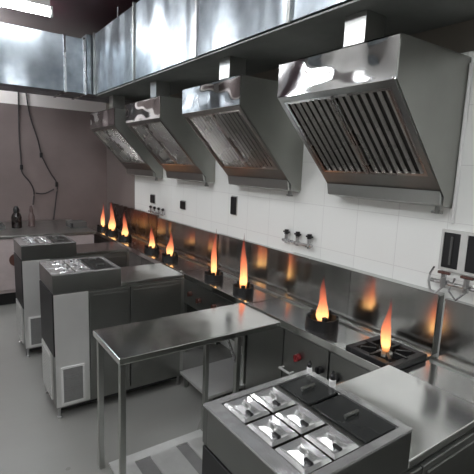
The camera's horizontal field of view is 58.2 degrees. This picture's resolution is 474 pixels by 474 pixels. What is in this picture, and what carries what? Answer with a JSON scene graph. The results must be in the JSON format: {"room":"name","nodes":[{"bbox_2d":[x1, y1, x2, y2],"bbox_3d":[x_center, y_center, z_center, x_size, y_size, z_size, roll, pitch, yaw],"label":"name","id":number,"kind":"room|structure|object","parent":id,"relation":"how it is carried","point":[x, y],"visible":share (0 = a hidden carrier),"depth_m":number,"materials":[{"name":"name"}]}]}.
{"room":"commercial kitchen","nodes":[
{"label":"commercial kitchen","id":0,"kind":"room"},
{"bbox_2d":[0,90,106,225],"bbox_3d":[-3.989,-0.990,5.481,4.620,3.350,0.100,-4,11,-35],"label":"wall","id":1,"kind":"structure","parent":0,"point":[74,155],"depth_m":6.28,"materials":[{"name":"grey paint"}]},
{"bbox_2d":[18,92,34,204],"bbox_3d":[-2.997,-1.263,6.049,0.179,1.622,0.027,-4,11,-35],"label":"hanging cable","id":2,"kind":"object","parent":1,"relation":"attached to","point":[21,165],"visible":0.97,"depth_m":6.03,"materials":[{"name":"black rubber"}]},
{"bbox_2d":[26,93,57,219],"bbox_3d":[-2.824,-1.165,6.191,0.399,1.849,0.027,-4,11,-35],"label":"cable","id":3,"kind":"object","parent":1,"relation":"attached to","point":[41,153],"visible":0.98,"depth_m":6.18,"materials":[{"name":"black rubber"}]},
{"bbox_2d":[0,0,139,37],"bbox_3d":[-1.267,-1.964,1.452,4.820,0.100,9.400,-4,11,-35],"label":"ceiling","id":4,"kind":"structure","parent":0,"point":[74,18],"depth_m":4.84,"materials":[{"name":"grey paint"}]},
{"bbox_2d":[0,0,52,17],"bbox_3d":[-2.400,-2.294,3.997,1.248,0.170,0.072,-4,11,-35],"label":"lamp","id":5,"kind":"object","parent":4,"relation":"attached to","point":[16,5],"visible":1,"depth_m":4.23,"materials":[{"name":"white plastic"}]},
{"bbox_2d":[0,0,473,104],"bbox_3d":[-1.049,-1.438,1.212,4.591,0.842,8.300,-4,11,-35],"label":"duct","id":6,"kind":"object","parent":4,"relation":"hanging from","point":[182,44],"visible":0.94,"depth_m":3.36,"materials":[{"name":"metal"}]},
{"bbox_2d":[0,303,239,473],"bbox_3d":[-1.400,1.437,2.016,4.820,0.100,9.400,-4,11,-35],"label":"floor","id":7,"kind":"structure","parent":0,"point":[33,440],"depth_m":2.95,"materials":[{"name":"concrete"}]},
{"bbox_2d":[0,219,95,304],"bbox_3d":[-3.823,0.369,4.977,3.950,0.850,1.286,-4,11,-35],"label":"countertop","id":8,"kind":"structure","parent":7,"relation":"on","point":[42,227],"depth_m":5.18,"materials":[{"name":"metal"}]},
{"bbox_2d":[0,223,5,229],"bbox_3d":[-3.099,-0.135,5.434,0.220,0.050,0.300,-4,11,-35],"label":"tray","id":9,"kind":"object","parent":8,"relation":"on","point":[2,226],"visible":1,"depth_m":5.37,"materials":[{"name":"silver metal"}]},
{"bbox_2d":[11,206,21,227],"bbox_3d":[-2.862,-0.261,5.527,0.124,0.285,0.124,-4,11,-35],"label":"sauce bottle","id":10,"kind":"object","parent":8,"relation":"on","point":[16,218],"visible":1,"depth_m":5.49,"materials":[{"name":"black glass"}]},
{"bbox_2d":[28,206,34,226],"bbox_3d":[-2.739,-0.278,5.673,0.080,0.280,0.080,-4,11,-35],"label":"sauce bottle","id":11,"kind":"object","parent":8,"relation":"on","point":[31,218],"visible":1,"depth_m":5.65,"materials":[{"name":"glass"}]},
{"bbox_2d":[0,219,95,238],"bbox_3d":[-3.809,-0.036,4.913,3.950,0.030,1.280,-4,11,-35],"label":"countertop","id":12,"kind":"structure","parent":8,"relation":"on","point":[42,227],"depth_m":5.47,"materials":[{"name":"metal"}]},
{"bbox_2d":[66,220,86,227],"bbox_3d":[-2.198,-0.179,5.831,0.215,0.075,0.256,-4,11,-35],"label":"appliance box","id":13,"kind":"object","parent":8,"relation":"on","point":[70,223],"visible":1,"depth_m":5.75,"materials":[{"name":"grey metal"}]},
{"bbox_2d":[13,235,128,356],"bbox_3d":[-1.585,0.506,4.132,0.966,1.029,0.448,-4,11,-35],"label":"countertop","id":14,"kind":"structure","parent":7,"relation":"on","point":[27,258],"depth_m":3.79,"materials":[{"name":"metal"}]},
{"bbox_2d":[16,298,23,342],"bbox_3d":[-2.008,0.769,3.938,0.014,0.340,0.300,-4,11,-35],"label":"vent","id":15,"kind":"object","parent":14,"relation":"attached to","point":[19,310],"depth_m":3.87,"materials":[{"name":"silver metal"}]},
{"bbox_2d":[22,238,34,242],"bbox_3d":[-1.876,0.067,3.852,0.098,0.113,0.116,-4,11,-35],"label":"pan","id":16,"kind":"object","parent":14,"relation":"in","point":[29,239],"visible":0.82,"depth_m":3.83,"materials":[{"name":"metal"}]},
{"bbox_2d":[25,240,38,244],"bbox_3d":[-1.804,0.086,3.751,0.098,0.113,0.116,-4,11,-35],"label":"pan","id":17,"kind":"object","parent":14,"relation":"in","point":[31,242],"visible":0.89,"depth_m":3.73,"materials":[{"name":"metal"}]},
{"bbox_2d":[30,317,42,344],"bbox_3d":[-1.770,0.837,3.803,0.129,0.244,0.006,-4,11,-35],"label":"vent grille","id":18,"kind":"object","parent":14,"relation":"attached to","point":[36,338],"depth_m":3.79,"materials":[{"name":"grey metal"}]},
{"bbox_2d":[35,237,47,241],"bbox_3d":[-1.789,0.060,3.912,0.098,0.113,0.116,-4,11,-35],"label":"pan","id":19,"kind":"object","parent":14,"relation":"in","point":[41,239],"visible":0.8,"depth_m":3.90,"materials":[{"name":"metal"}]},
{"bbox_2d":[38,239,50,243],"bbox_3d":[-1.717,0.080,3.812,0.098,0.113,0.116,-4,11,-35],"label":"pan","id":20,"kind":"object","parent":14,"relation":"in","point":[44,241],"visible":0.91,"depth_m":3.79,"materials":[{"name":"metal"}]},
{"bbox_2d":[76,242,128,255],"bbox_3d":[-1.385,0.114,4.209,0.500,0.028,0.430,-4,11,-35],"label":"countertop","id":21,"kind":"structure","parent":14,"relation":"on","point":[107,247],"depth_m":4.14,"materials":[{"name":"metal"}]},
{"bbox_2d":[39,256,183,418],"bbox_3d":[-0.937,0.677,3.250,0.966,1.029,0.448,-4,11,-35],"label":"countertop","id":22,"kind":"structure","parent":7,"relation":"on","point":[73,305],"depth_m":2.98,"materials":[{"name":"metal"}]},
{"bbox_2d":[42,339,53,399],"bbox_3d":[-1.359,0.941,3.056,0.014,0.340,0.300,-4,11,-35],"label":"vent","id":23,"kind":"object","parent":22,"relation":"attached to","point":[47,357],"depth_m":3.00,"materials":[{"name":"silver metal"}]},
{"bbox_2d":[48,259,64,265],"bbox_3d":[-1.299,0.219,3.071,0.098,0.113,0.116,-4,11,-35],"label":"pan","id":24,"kind":"object","parent":22,"relation":"in","point":[56,262],"visible":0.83,"depth_m":3.05,"materials":[{"name":"metal"}]},
{"bbox_2d":[52,263,69,269],"bbox_3d":[-1.227,0.238,2.970,0.098,0.113,0.116,-4,11,-35],"label":"pan","id":25,"kind":"object","parent":22,"relation":"in","point":[60,265],"visible":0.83,"depth_m":2.95,"materials":[{"name":"metal"}]},
{"bbox_2d":[56,267,74,272],"bbox_3d":[-1.156,0.258,2.869,0.098,0.113,0.116,-4,11,-35],"label":"pan","id":26,"kind":"object","parent":22,"relation":"in","point":[60,270],"visible":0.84,"depth_m":2.85,"materials":[{"name":"metal"}]},
{"bbox_2d":[63,258,79,264],"bbox_3d":[-1.212,0.212,3.131,0.098,0.113,0.116,-4,11,-35],"label":"pan","id":27,"kind":"object","parent":22,"relation":"in","point":[71,260],"visible":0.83,"depth_m":3.12,"materials":[{"name":"metal"}]},
{"bbox_2d":[63,366,82,402],"bbox_3d":[-1.122,1.008,2.921,0.129,0.244,0.006,-4,11,-35],"label":"vent grille","id":28,"kind":"object","parent":22,"relation":"attached to","point":[72,375],"depth_m":2.92,"materials":[{"name":"grey metal"}]},
{"bbox_2d":[67,262,84,268],"bbox_3d":[-1.140,0.232,3.030,0.098,0.113,0.116,-4,11,-35],"label":"pan","id":29,"kind":"object","parent":22,"relation":"in","point":[77,264],"visible":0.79,"depth_m":3.01,"materials":[{"name":"metal"}]},
{"bbox_2d":[72,265,89,271],"bbox_3d":[-1.069,0.251,2.929,0.098,0.113,0.116,-4,11,-35],"label":"pan","id":30,"kind":"object","parent":22,"relation":"in","point":[81,268],"visible":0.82,"depth_m":2.91,"materials":[{"name":"metal"}]},
{"bbox_2d":[121,263,183,285],"bbox_3d":[-0.736,0.285,3.327,0.500,0.028,0.430,-4,11,-35],"label":"countertop","id":31,"kind":"structure","parent":22,"relation":"on","point":[139,274],"depth_m":3.27,"materials":[{"name":"metal"}]},
{"bbox_2d":[87,203,158,246],"bbox_3d":[-1.664,0.104,5.893,0.469,1.238,1.735,-4,11,-35],"label":"gas range","id":32,"kind":"object","parent":7,"relation":"on","point":[129,226],"visible":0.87,"depth_m":5.78,"materials":[{"name":"metal"}]},
{"bbox_2d":[109,429,203,473],"bbox_3d":[-0.324,1.354,2.421,0.615,0.012,0.610,-4,11,-35],"label":"drain cover","id":33,"kind":"object","parent":7,"relation":"on","point":[182,454],"visible":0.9,"depth_m":2.55,"materials":[{"name":"silver metal"}]},
{"bbox_2d":[125,217,218,312],"bbox_3d":[-0.767,0.419,4.635,0.469,1.097,1.385,-4,11,-35],"label":"gas range","id":34,"kind":"object","parent":7,"relation":"on","point":[179,247],"visible":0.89,"depth_m":4.55,"materials":[{"name":"metal"}]},
{"bbox_2d":[93,303,280,473],"bbox_3d":[-0.280,0.923,2.534,1.005,0.830,0.415,-4,11,-35],"label":"prep table","id":35,"kind":"object","parent":7,"relation":"on","point":[142,340],"visible":0.85,"depth_m":2.38,"materials":[{"name":"metal"}]},
{"bbox_2d":[180,233,290,401],"bbox_3d":[-0.173,0.549,3.567,0.727,1.238,1.025,-4,11,-35],"label":"gas range","id":36,"kind":"object","parent":7,"relation":"on","point":[247,271],"visible":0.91,"depth_m":3.49,"materials":[{"name":"metal"}]},
{"bbox_2d":[202,365,473,473],"bbox_3d":[0.390,1.020,1.499,0.966,1.029,0.448,-4,11,-35],"label":"countertop","id":37,"kind":"structure","parent":7,"relation":"on","point":[400,422],"depth_m":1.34,"materials":[{"name":"metal"}]},
{"bbox_2d":[223,396,270,424],"bbox_3d":[0.028,0.561,1.320,0.098,0.113,0.116,-4,11,-35],"label":"pan","id":38,"kind":"object","parent":37,"relation":"in","point":[247,410],"visible":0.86,"depth_m":1.30,"materials":[{"name":"metal"}]},
{"bbox_2d":[246,415,298,448],"bbox_3d":[0.099,0.581,1.219,0.098,0.113,0.116,-4,11,-35],"label":"pan","id":39,"kind":"object","parent":37,"relation":"in","point":[270,429],"visible":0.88,"depth_m":1.20,"materials":[{"name":"metal"}]},
{"bbox_2d":[250,387,295,415],"bbox_3d":[0.115,0.555,1.380,0.098,0.113,0.116,-4,11,-35],"label":"pan","id":40,"kind":"object","parent":37,"relation":"in","point":[272,400],"visible":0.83,"depth_m":1.36,"materials":[{"name":"metal"}]},
{"bbox_2d":[275,405,324,437],"bbox_3d":[0.186,0.574,1.280,0.098,0.113,0.116,-4,11,-35],"label":"pan","id":41,"kind":"object","parent":37,"relation":"in","point":[297,418],"visible":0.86,"depth_m":1.26,"materials":[{"name":"metal"}]},
{"bbox_2d":[274,437,331,473],"bbox_3d":[0.171,0.600,1.118,0.098,0.113,0.116,-4,11,-35],"label":"pan","id":42,"kind":"object","parent":37,"relation":"in","point":[303,456],"visible":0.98,"depth_m":1.10,"materials":[{"name":"metal"}]},
{"bbox_2d":[307,361,311,372],"bbox_3d":[0.266,0.474,1.558,0.019,0.044,0.019,-4,11,-35],"label":"shaker","id":43,"kind":"object","parent":37,"relation":"on","point":[309,365],"visible":1,"depth_m":1.55,"materials":[{"name":"glass"}]},
{"bbox_2d":[303,425,358,461],"bbox_3d":[0.258,0.594,1.179,0.098,0.113,0.116,-4,11,-35],"label":"pan","id":44,"kind":"object","parent":37,"relation":"in","point":[327,440],"visible":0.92,"depth_m":1.16,"materials":[{"name":"metal"}]},
{"bbox_2d":[329,371,335,387],"bbox_3d":[0.329,0.486,1.463,0.024,0.055,0.024,-4,11,-35],"label":"shaker","id":45,"kind":"object","parent":37,"relation":"on","point":[332,381],"visible":1,"depth_m":1.46,"materials":[{"name":"glass"}]},
{"bbox_2d":[329,379,335,387],"bbox_3d":[0.329,0.500,1.465,0.024,0.027,0.024,-4,11,-35],"label":"jar","id":46,"kind":"object","parent":45,"relation":"on","point":[332,382],"depth_m":1.46,"materials":[{"name":"glass"}]},
{"bbox_2d":[245,252,443,389],"bbox_3d":[0.577,0.777,2.737,0.470,1.117,1.210,-4,11,-35],"label":"gas range","id":47,"kind":"object","parent":7,"relation":"on","point":[349,322],"visible":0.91,"depth_m":2.63,"materials":[{"name":"metal"}]},
{"bbox_2d":[403,298,473,403],"bbox_3d":[1.338,0.995,1.665,0.469,1.097,1.445,-4,11,-35],"label":"gas range","id":48,"kind":"object","parent":7,"relation":"on","point":[452,371],"visible":0.39,"depth_m":2.19,"materials":[{"name":"metal"}]},
{"bbox_2d":[106,19,473,356],"bbox_3d":[0.573,-0.419,3.117,0.100,3.350,9.300,-4,11,-35],"label":"wall","id":49,"kind":"structure","parent":0,"point":[397,241],"depth_m":2.96,"materials":[{"name":"white tile"}]},
{"bbox_2d":[90,95,162,180],"bbox_3d":[-1.361,-1.196,5.207,0.591,0.960,0.880,-4,11,-35],"label":"extractor hood","id":50,"kind":"object","parent":49,"relation":"attached to","point":[109,125],"visible":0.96,"depth_m":5.00,"materials":[{"name":"metal"}]},
{"bbox_2d":[126,168,162,177],"bbox_3d":[-1.191,-0.811,5.402,0.137,0.090,0.868,-4,11,-35],"label":"tray","id":51,"kind":"object","parent":50,"relation":"on","point":[148,172],"depth_m":5.17,"materials":[{"name":"metal"}]},
{"bbox_2d":[110,203,158,242],"bbox_3d":[-1.474,-0.229,5.963,0.036,0.347,1.735,-4,11,-35],"label":"backsplash","id":52,"kind":"structure","parent":49,"relation":"attached to","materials":[{"name":"silver metal"}]},
{"bbox_2d":[150,194,154,203],"bbox_3d":[-1.062,-0.480,5.359,0.022,0.116,0.126,-4,11,-35],"label":"wall socket","id":53,"kind":"object","parent":49,"relation":"attached to","point":[152,196],"visible":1,"depth_m":5.34,"materials":[{"name":"black plastic"}]},
{"bbox_2d":[148,206,164,215],"bbox_3d":[-0.995,-0.325,5.244,0.058,0.088,0.430,-4,11,-35],"label":"pipe","id":54,"kind":"object","parent":49,"relation":"attached to","point":[150,207],"visible":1,"depth_m":5.20,"materials":[{"name":"silver metal"}]},
{"bbox_2d":[126,80,215,186],"bbox_3d":[-0.675,-1.009,4.240,0.591,0.960,0.820,-4,11,-35],"label":"extractor hood","id":55,"kind":"object","parent":49,"relation":"attached to","point":[158,121],"visible":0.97,"depth_m":4.03,"materials":[{"name":"metal"}]},
{"bbox_2d":[166,171,213,183],"bbox_3d":[-0.505,-0.624,4.435,0.137,0.090,0.808,-4,11,-35],"label":"tray","id":56,"kind":"object","parent":55,"relation":"on","point":[196,176],"depth_m":4.23,"materials":[{"name":"metal"}]},
{"bbox_2d":[180,200,185,209],"bbox_3d":[-0.600,-0.353,4.706,0.022,0.101,0.116,-4,11,-35],"label":"wall socket","id":57,"kind":"object","parent":49,"relation":"attached to","point":[182,202],"visible":1,"depth_m":4.68,"materials":[{"name":"black plastic"}]},
{"bbox_2d":[157,217,218,266],"bbox_3d":[-0.575,0.026,4.695,0.036,0.327,1.385,-4,11,-35],"label":"backsplash","id":58,"kind":"structure","parent":49,"relation":"attached to","point":[194,242],"depth_m":4.60,"materials":[{"name":"silver metal"}]},
{"bbox_2d":[230,196,237,215],"bbox_3d":[-0.031,-0.287,3.894,0.022,0.176,0.091,-4,11,-35],"label":"wall socket","id":59,"kind":"object","parent":49,"relation":"attached to","point":[234,199],"visible":1,"depth_m":3.87,"materials":[{"name":"black plastic"}]},
{"bbox_2d":[182,56,303,195],"bbox_3d":[0.025,-0.818,3.253,0.591,0.960,0.790,-4,11,-35],"label":"extractor hood","id":60,"kind":"object","parent":49,"relation":"attached to","point":[240,118],"visible":0.98,"depth_m":3.05,"materials":[{"name":"metal"}]},
{"bbox_2d":[228,176,299,191],"bbox_3d":[0.194,-0.433,3.448,0.137,0.090,0.778,-4,11,-35],"label":"tray","id":61,"kind":"object","parent":60,"relation":"on","point":[263,182],"depth_m":3.28,"materials":[{"name":"metal"}]},
{"bbox_2d":[218,233,290,294],"bbox_3d":[0.122,0.212,3.711,0.036,0.337,1.025,-4,11,-35],"label":"backsplash","id":62,"kind":"structure","parent":49,"relation":"attached to","point":[267,266],"depth_m":3.62,"materials":[{"name":"metal"}]},
{"bbox_2d":[282,229,312,248],"bbox_3d":[0.450,0.011,3.200,0.058,0.105,0.320,-4,11,-35],"label":"pipe","id":63,"kind":"object","parent":49,"relation":"attached to","point":[297,234],"visible":1,"depth_m":3.18,"materials":[{"name":"silver metal"}]},
{"bbox_2d":[287,252,443,354],"bbox_3d":[0.753,0.383,2.799,0.061,0.347,1.190,-4,11,-35],"label":"backsplash","id":64,"kind":"structure","parent":49,"relation":"attached to","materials":[{"name":"metal"}]},
{"bbox_2d":[277,10,471,213],"bbox_3d":[0.690,-0.636,2.314,0.591,0.960,0.780,-4,11,-35],"label":"extractor hood","id":65,"kind":"object","parent":49,"relation":"attached to","point":[380,118],"visible":1,"depth_m":2.12,"materials":[{"name":"metal"}]},
{"bbox_2d":[327,183,451,207],"bbox_3d":[0.860,-0.251,2.509,0.137,0.090,0.768,-4,11,-35],"label":"tray","id":66,"kind":"object","parent":65,"relation":"on","point":[407,194],"depth_m":2.37,"materials":[{"name":"metal"}]},
{"bbox_2d":[431,206,442,213],"bbox_3d":[1.057,-0.144,2.248,0.027,0.040,0.060,-4,11,-35],"label":"tap","id":67,"kind":"object","parent":65,"relation":"on","point":[437,208],"depth_m":2.24,"materials":[{"name":"metal"}]},
{"bbox_2d":[432,295,443,354],"bbox_3d":[1.096,0.480,2.329,0.045,0.335,0.012,-4,11,-35],"label":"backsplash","id":68,"kind":"structure","parent":49,"relation":"attached to","point":[441,298],"depth_m":2.32,"materials":[{"name":"metal"}]},
{"bbox_2d":[427,266,473,300],"bbox_3d":[1.152,0.258,2.175,0.064,0.150,0.353,-4,11,-35],"label":"tap","id":69,"kind":"object","parent":49,"relation":"attached to","point":[443,282],"visible":1,"depth_m":2.21,"materials":[{"name":"silver metal"}]},
{"bbox_2d":[438,229,473,276],"bbox_3d":[1.203,0.092,2.158,0.021,0.220,0.355,-4,11,-35],"label":"switch panel","id":70,"kind":"object","parent":49,"relation":"attached to","point":[456,255],"visible":1,"depth_m":2.22,"materials":[{"name":"steel"},{"name":"black plastic"}]},
{"bbox_2d":[441,232,460,269],"bbox_3d":[1.137,0.073,2.256,0.015,0.188,0.088,-4,11,-35],"label":"switch","id":71,"kind":"object","parent":70,"relation":"attached to","point":[450,241],"depth_m":2.25,"materials":[{"name":"black plastic"}]},
{"bbox_2d":[464,236,473,273],"bbox_3d":[1.240,0.101,2.111,0.015,0.188,0.193,-4,11,-35],"label":"switch","id":72,"kind":"object","parent":70,"relation":"attached to","point":[468,240],"depth_m":2.17,"materials":[{"name":"black plastic"}]},
{"bbox_2d":[439,298,473,369],"bbox_3d":[1.530,0.602,1.726,0.036,0.327,1.445,-4,11,-35],"label":"backsplash","id":73,"kind":"structure","parent":49,"relation":"attached to","point":[457,335],"depth_m":2.23,"materials":[{"name":"metal"}]},
{"bbox_2d":[450,62,473,222],"bbox_3d":[1.148,-0.468,2.175,0.018,0.800,0.018,0,10,-13],"label":"conduit","id":74,"kind":"object","parent":49,"relation":"attached to","point":[471,65],"visible":1,"depth_m":2.16,"materials":[{"name":"white plastic"}]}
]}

